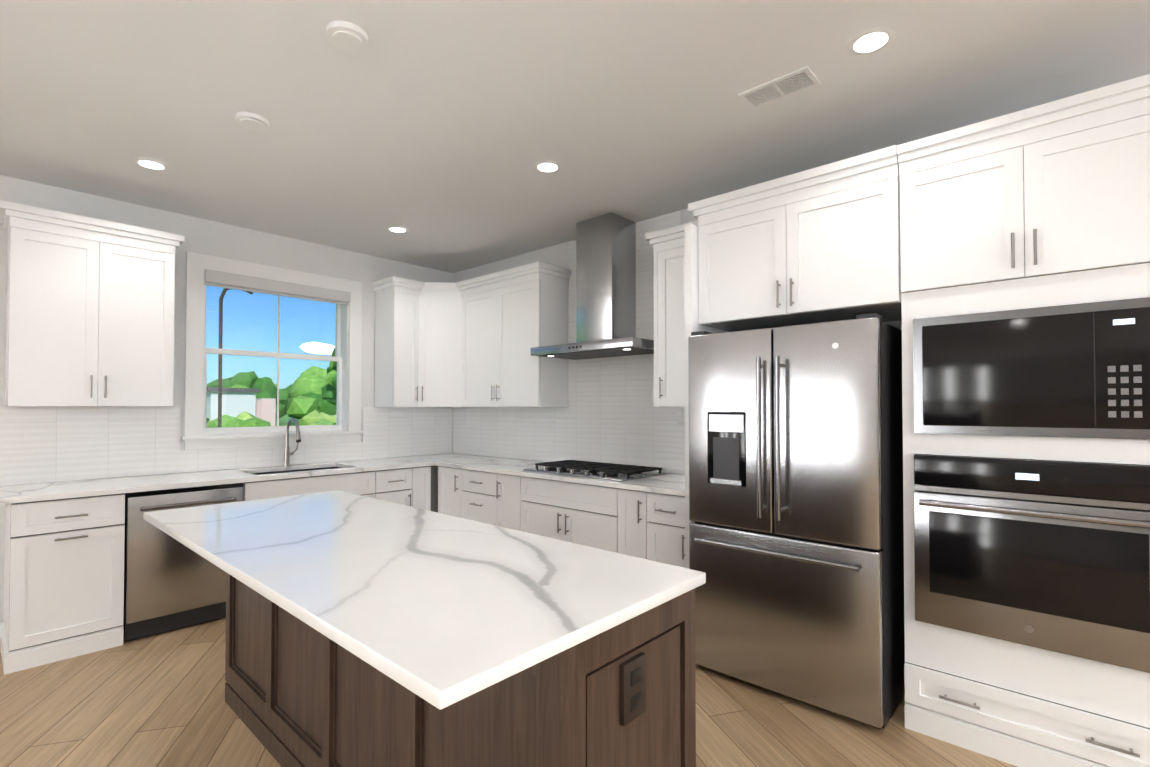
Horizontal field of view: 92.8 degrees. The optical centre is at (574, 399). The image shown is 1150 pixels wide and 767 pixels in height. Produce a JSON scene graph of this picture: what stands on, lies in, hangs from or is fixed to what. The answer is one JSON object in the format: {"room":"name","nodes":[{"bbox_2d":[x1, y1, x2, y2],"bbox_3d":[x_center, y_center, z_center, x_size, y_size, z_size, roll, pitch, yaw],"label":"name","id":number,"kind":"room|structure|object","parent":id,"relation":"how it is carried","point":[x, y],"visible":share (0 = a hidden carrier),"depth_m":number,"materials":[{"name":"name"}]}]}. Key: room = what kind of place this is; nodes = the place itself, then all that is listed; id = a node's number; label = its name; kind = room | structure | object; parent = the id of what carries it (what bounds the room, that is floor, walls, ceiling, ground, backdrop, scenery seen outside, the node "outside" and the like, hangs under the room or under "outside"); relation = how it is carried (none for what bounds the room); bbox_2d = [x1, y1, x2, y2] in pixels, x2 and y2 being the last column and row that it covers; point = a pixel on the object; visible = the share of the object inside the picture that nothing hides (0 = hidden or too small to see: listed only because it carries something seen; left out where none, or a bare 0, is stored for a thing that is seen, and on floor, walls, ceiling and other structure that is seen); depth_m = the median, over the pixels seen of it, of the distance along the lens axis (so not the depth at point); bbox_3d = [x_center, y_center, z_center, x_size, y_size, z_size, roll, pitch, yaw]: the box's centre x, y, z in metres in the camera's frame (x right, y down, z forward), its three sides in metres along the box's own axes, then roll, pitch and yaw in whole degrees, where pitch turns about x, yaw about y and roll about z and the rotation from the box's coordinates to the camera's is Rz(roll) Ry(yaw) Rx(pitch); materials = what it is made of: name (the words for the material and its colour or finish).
{"room":"kitchen","nodes":[
{"label":"kitchen","id":0,"kind":"room"},
{"bbox_2d":[0,175,452,624],"bbox_3d":[-3.869,0.039,2.881,0.160,2.770,7.920,-1,-1,42],"label":"wall","id":1,"kind":"structure","parent":0,"point":[211,238],"depth_m":4.02,"materials":[{"name":"white paint"}]},
{"bbox_2d":[0,200,183,406],"bbox_3d":[-3.003,-0.520,3.427,0.376,1.130,0.840,-1,-1,42],"label":"upper cabinet","id":2,"kind":"object","parent":1,"relation":"attached to","point":[89,311],"visible":1,"depth_m":3.29,"materials":[{"name":"white wood"}]},
{"bbox_2d":[0,407,452,485],"bbox_3d":[-2.343,0.296,4.431,0.008,0.468,3.223,-1,-1,42],"label":"tile backsplash","id":3,"kind":"structure","parent":1,"relation":"attached to","point":[46,444],"depth_m":3.75,"materials":[{"name":"white tile"}]},
{"bbox_2d":[181,251,363,449],"bbox_3d":[-2.406,-0.344,4.463,0.210,1.425,1.350,-1,-1,42],"label":"window","id":4,"kind":"structure","parent":1,"relation":"in","point":[343,295],"depth_m":4.37,"materials":[{"name":"white"}]},
{"bbox_2d":[371,276,421,406],"bbox_3d":[-1.617,-0.497,4.955,0.376,1.130,0.289,-1,-1,42],"label":"upper cabinet","id":5,"kind":"object","parent":1,"relation":"attached to","point":[396,337],"visible":1,"depth_m":4.88,"materials":[{"name":"white wood"}]},
{"bbox_2d":[418,282,461,406],"bbox_3d":[-1.234,-0.493,5.204,0.608,1.130,0.608,-1,-1,42],"label":"upper cabinet","id":6,"kind":"object","parent":1,"relation":"attached to","point":[440,342],"visible":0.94,"depth_m":4.97,"materials":[{"name":"white wood"}]},
{"bbox_2d":[0,617,1016,766],"bbox_3d":[-0.402,1.435,-0.286,9.520,0.120,7.920,-1,-1,42],"label":"floor","id":7,"kind":"structure","parent":0,"point":[156,700],"depth_m":2.40,"materials":[{"name":"brown wood"}]},
{"bbox_2d":[0,493,124,673],"bbox_3d":[-3.003,0.987,3.211,0.652,0.885,0.482,-1,-1,42],"label":"base cabinet","id":8,"kind":"object","parent":7,"relation":"on","point":[64,580],"visible":1,"depth_m":3.01,"materials":[{"name":"white wood"}]},
{"bbox_2d":[123,483,243,641],"bbox_3d":[-2.617,0.996,3.607,0.659,0.879,0.608,-1,-1,42],"label":"dishwasher","id":9,"kind":"object","parent":7,"relation":"on","point":[170,583],"visible":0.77,"depth_m":3.34,"materials":[{"name":"grey metal"}]},
{"bbox_2d":[243,471,374,500],"bbox_3d":[-2.110,1.002,4.195,0.652,0.885,0.928,-1,-1,42],"label":"base cabinet","id":10,"kind":"object","parent":7,"relation":"on","point":[361,483],"visible":0.08,"depth_m":4.00,"materials":[{"name":"white wood"}]},
{"bbox_2d":[0,453,487,503],"bbox_3d":[-2.100,0.645,4.205,0.643,0.232,3.222,-1,-1,42],"label":"countertop","id":11,"kind":"structure","parent":10,"relation":"on","point":[10,494],"depth_m":3.60,"materials":[{"name":"stone"}]},
{"bbox_2d":[283,418,300,465],"bbox_3d":[-2.199,0.338,4.326,0.276,0.384,0.120,-1,-1,42],"label":"faucet","id":12,"kind":"object","parent":11,"relation":"on","point":[287,453],"visible":1,"depth_m":4.36,"materials":[{"name":"silver metal"}]},
{"bbox_2d":[374,468,411,506],"bbox_3d":[-1.688,1.010,4.661,0.652,0.885,0.326,-1,-1,42],"label":"base cabinet","id":13,"kind":"object","parent":7,"relation":"on","point":[393,485],"visible":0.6,"depth_m":4.48,"materials":[{"name":"white wood"}]},
{"bbox_2d":[411,465,435,511],"bbox_3d":[-1.309,1.016,5.105,0.617,0.885,0.837,-1,-1,42],"label":"base cabinet","id":14,"kind":"object","parent":7,"relation":"on","point":[423,489],"visible":0.15,"depth_m":4.68,"materials":[{"name":"white wood"}]},
{"bbox_2d":[436,466,462,517],"bbox_3d":[-0.887,1.012,4.848,0.391,0.885,0.652,-1,-1,42],"label":"base cabinet","id":15,"kind":"object","parent":7,"relation":"on","point":[448,490],"visible":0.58,"depth_m":4.63,"materials":[{"name":"white wood"}]},
{"bbox_2d":[225,572,695,766],"bbox_3d":[-0.651,0.967,2.047,2.200,0.889,0.551,-1,-1,42],"label":"kitchen island","id":16,"kind":"object","parent":7,"relation":"on","point":[299,693],"visible":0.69,"depth_m":1.46,"materials":[{"name":"brown wood"}]},
{"bbox_2d":[143,490,705,709],"bbox_3d":[-0.766,0.505,1.970,2.270,0.030,0.870,-1,-1,42],"label":"island countertop","id":17,"kind":"structure","parent":16,"relation":"on","point":[439,611],"depth_m":1.46,"materials":[{"name":"white stone"}]},
{"bbox_2d":[461,469,498,525],"bbox_3d":[-0.572,1.008,4.561,0.458,0.885,0.652,-1,-1,42],"label":"base cabinet","id":18,"kind":"object","parent":7,"relation":"on","point":[478,499],"visible":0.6,"depth_m":4.35,"materials":[{"name":"white wood"}]},
{"bbox_2d":[496,474,521,530],"bbox_3d":[-0.303,1.004,4.318,0.262,0.885,0.652,-1,-1,42],"label":"base cabinet","id":19,"kind":"object","parent":7,"relation":"on","point":[508,493],"visible":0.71,"depth_m":4.11,"materials":[{"name":"white wood"}]},
{"bbox_2d":[521,476,618,552],"bbox_3d":[0.126,0.998,3.928,0.894,0.885,0.652,-1,-1,42],"label":"base cabinet","id":20,"kind":"object","parent":7,"relation":"on","point":[582,514],"visible":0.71,"depth_m":3.68,"materials":[{"name":"white wood"}]},
{"bbox_2d":[617,488,647,558],"bbox_3d":[0.539,0.992,3.553,0.218,0.885,0.652,-1,-1,42],"label":"base cabinet","id":21,"kind":"object","parent":7,"relation":"on","point":[632,521],"visible":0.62,"depth_m":3.35,"materials":[{"name":"white wood"}]},
{"bbox_2d":[647,492,684,567],"bbox_3d":[0.733,0.989,3.377,0.302,0.885,0.652,-1,-1,42],"label":"base cabinet","id":22,"kind":"object","parent":7,"relation":"on","point":[666,529],"visible":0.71,"depth_m":3.18,"materials":[{"name":"white wood"}]},
{"bbox_2d":[432,457,684,495],"bbox_3d":[-0.067,0.542,4.104,2.460,0.030,0.642,-1,-1,42],"label":"countertop","id":23,"kind":"structure","parent":22,"relation":"on","point":[670,484],"depth_m":3.80,"materials":[{"name":"stone"}]},
{"bbox_2d":[523,460,665,480],"bbox_3d":[0.126,0.501,3.935,0.910,0.046,0.510,-1,-1,42],"label":"cooktop","id":24,"kind":"object","parent":23,"relation":"in","point":[606,471],"visible":1,"depth_m":3.83,"materials":[{"name":"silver metal"}]},
{"bbox_2d":[684,223,729,568],"bbox_3d":[0.852,0.234,3.258,0.043,2.393,0.687,-1,-1,42],"label":"panel","id":25,"kind":"object","parent":7,"relation":"on","point":[691,307],"visible":0.21,"depth_m":3.02,"materials":[{"name":"white wood"}]},
{"bbox_2d":[688,313,904,728],"bbox_3d":[1.163,0.531,2.851,0.913,1.785,0.781,-1,-1,42],"label":"refrigerator","id":26,"kind":"object","parent":7,"relation":"on","point":[796,541],"visible":1,"depth_m":2.53,"materials":[{"name":"grey metal"}]},
{"bbox_2d":[897,74,1149,766],"bbox_3d":[1.937,0.159,2.295,0.880,2.513,0.657,-1,-1,42],"label":"tall cabinet","id":27,"kind":"object","parent":7,"relation":"on","point":[1046,205],"visible":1,"depth_m":2.10,"materials":[{"name":"white wood"}]},
{"bbox_2d":[913,297,1149,438],"bbox_3d":[1.883,-0.102,2.269,0.746,0.488,0.480,-1,-1,42],"label":"microwave","id":28,"kind":"object","parent":27,"relation":"in","point":[1081,370],"visible":0.98,"depth_m":2.07,"materials":[{"name":"grey metal"}]},
{"bbox_2d":[914,454,1149,672],"bbox_3d":[1.891,0.585,2.267,0.746,0.700,0.657,-1,-1,42],"label":"wall oven","id":29,"kind":"object","parent":27,"relation":"in","point":[1051,555],"visible":0.98,"depth_m":2.05,"materials":[{"name":"grey metal"}]},
{"bbox_2d":[0,0,1149,272],"bbox_3d":[-0.402,-1.455,-0.241,9.520,0.120,7.920,-1,-1,42],"label":"ceiling","id":30,"kind":"structure","parent":0,"point":[438,128],"depth_m":2.45,"materials":[{"name":"white paint"}]},
{"bbox_2d":[133,158,168,170],"bbox_3d":[-2.414,-1.337,3.122,0.164,0.004,0.164,-1,-1,42],"label":"recessed light","id":31,"kind":"object","parent":30,"relation":"in","point":[149,164],"visible":0.98,"depth_m":3.12,"materials":[{"name":"white plastic"}]},
{"bbox_2d":[235,111,268,130],"bbox_3d":[-1.555,-1.335,2.640,0.144,0.027,0.144,-1,-1,42],"label":"ceiling detector","id":32,"kind":"object","parent":30,"relation":"attached to","point":[251,121],"visible":1,"depth_m":2.62,"materials":[{"name":"white plastic"}]},
{"bbox_2d":[326,21,367,51],"bbox_3d":[-0.846,-1.345,2.037,0.144,0.027,0.144,-1,-1,42],"label":"ceiling detector","id":33,"kind":"object","parent":30,"relation":"attached to","point":[347,36],"visible":0.92,"depth_m":2.02,"materials":[{"name":"white plastic"}]},
{"bbox_2d":[387,226,408,232],"bbox_3d":[-1.379,-1.319,4.262,0.164,0.004,0.164,-1,-1,42],"label":"recessed light","id":34,"kind":"object","parent":30,"relation":"in","point":[396,229],"visible":0.98,"depth_m":4.25,"materials":[{"name":"white plastic"}]},
{"bbox_2d":[533,161,561,172],"bbox_3d":[-0.157,-1.337,3.154,0.164,0.004,0.164,-1,-1,42],"label":"recessed light","id":35,"kind":"object","parent":30,"relation":"in","point":[547,166],"visible":1,"depth_m":3.15,"materials":[{"name":"white plastic"}]},
{"bbox_2d":[738,66,820,109],"bbox_3d":[0.886,-1.349,2.383,0.300,0.007,0.160,-1,-1,42],"label":"ceiling vent","id":36,"kind":"object","parent":30,"relation":"in","point":[784,86],"visible":1,"depth_m":2.37,"materials":[{"name":"white plastic"}]},
{"bbox_2d":[846,27,895,55],"bbox_3d":[1.120,-1.353,2.076,0.164,0.004,0.164,-1,-1,42],"label":"recessed light","id":37,"kind":"object","parent":30,"relation":"in","point":[871,40],"visible":1,"depth_m":2.07,"materials":[{"name":"white plastic"}]},
{"bbox_2d":[453,208,901,474],"bbox_3d":[2.264,0.034,2.556,9.360,2.770,0.160,-1,-1,42],"label":"wall","id":38,"kind":"structure","parent":0,"point":[556,255],"depth_m":4.85,"materials":[{"name":"white paint"}]},
{"bbox_2d":[458,261,571,406],"bbox_3d":[-0.545,-0.500,4.735,1.054,1.130,0.376,-1,-1,42],"label":"upper cabinet","id":39,"kind":"object","parent":38,"relation":"attached to","point":[511,317],"visible":1,"depth_m":4.52,"materials":[{"name":"white wood"}]},
{"bbox_2d":[453,210,684,474],"bbox_3d":[-0.094,-0.391,4.586,3.126,1.848,0.008,-1,-1,42],"label":"tile backsplash","id":40,"kind":"structure","parent":38,"relation":"attached to","point":[610,413],"depth_m":4.30,"materials":[{"name":"white tile"}]},
{"bbox_2d":[677,408,684,424],"bbox_3d":[0.759,0.116,3.792,0.116,0.114,0.008,-1,-1,42],"label":"outlet","id":41,"kind":"object","parent":40,"relation":"attached to","point":[680,415],"visible":0.58,"depth_m":3.81,"materials":[{"name":"white plastic"}]},
{"bbox_2d":[531,212,653,359],"bbox_3d":[0.178,-0.827,4.006,0.950,0.998,0.491,-1,-1,42],"label":"range hood","id":42,"kind":"object","parent":38,"relation":"attached to","point":[605,285],"visible":0.94,"depth_m":3.97,"materials":[{"name":"silver metal"}]},
{"bbox_2d":[645,220,697,406],"bbox_3d":[0.758,-0.518,3.553,0.471,1.130,0.376,-1,-1,42],"label":"upper cabinet","id":43,"kind":"object","parent":38,"relation":"attached to","point":[669,352],"visible":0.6,"depth_m":3.50,"materials":[{"name":"white wood"}]},
{"bbox_2d":[688,145,901,331],"bbox_3d":[1.226,-0.756,2.948,1.023,0.673,0.648,-1,-1,42],"label":"upper cabinet","id":44,"kind":"object","parent":38,"relation":"attached to","point":[820,244],"visible":0.96,"depth_m":2.68,"materials":[{"name":"white wood"}]},
{"label":"outside","id":45,"kind":"structure","parent":0,"visible":0},
{"bbox_2d":[206,288,336,427],"bbox_3d":[-177.437,-28.275,237.229,570.347,69.347,425.611,-1,-1,42],"label":"outdoor scenery","id":46,"kind":"object","parent":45,"point":[267,390],"depth_m":58.04,"materials":[{"name":"green plant"}]}
]}

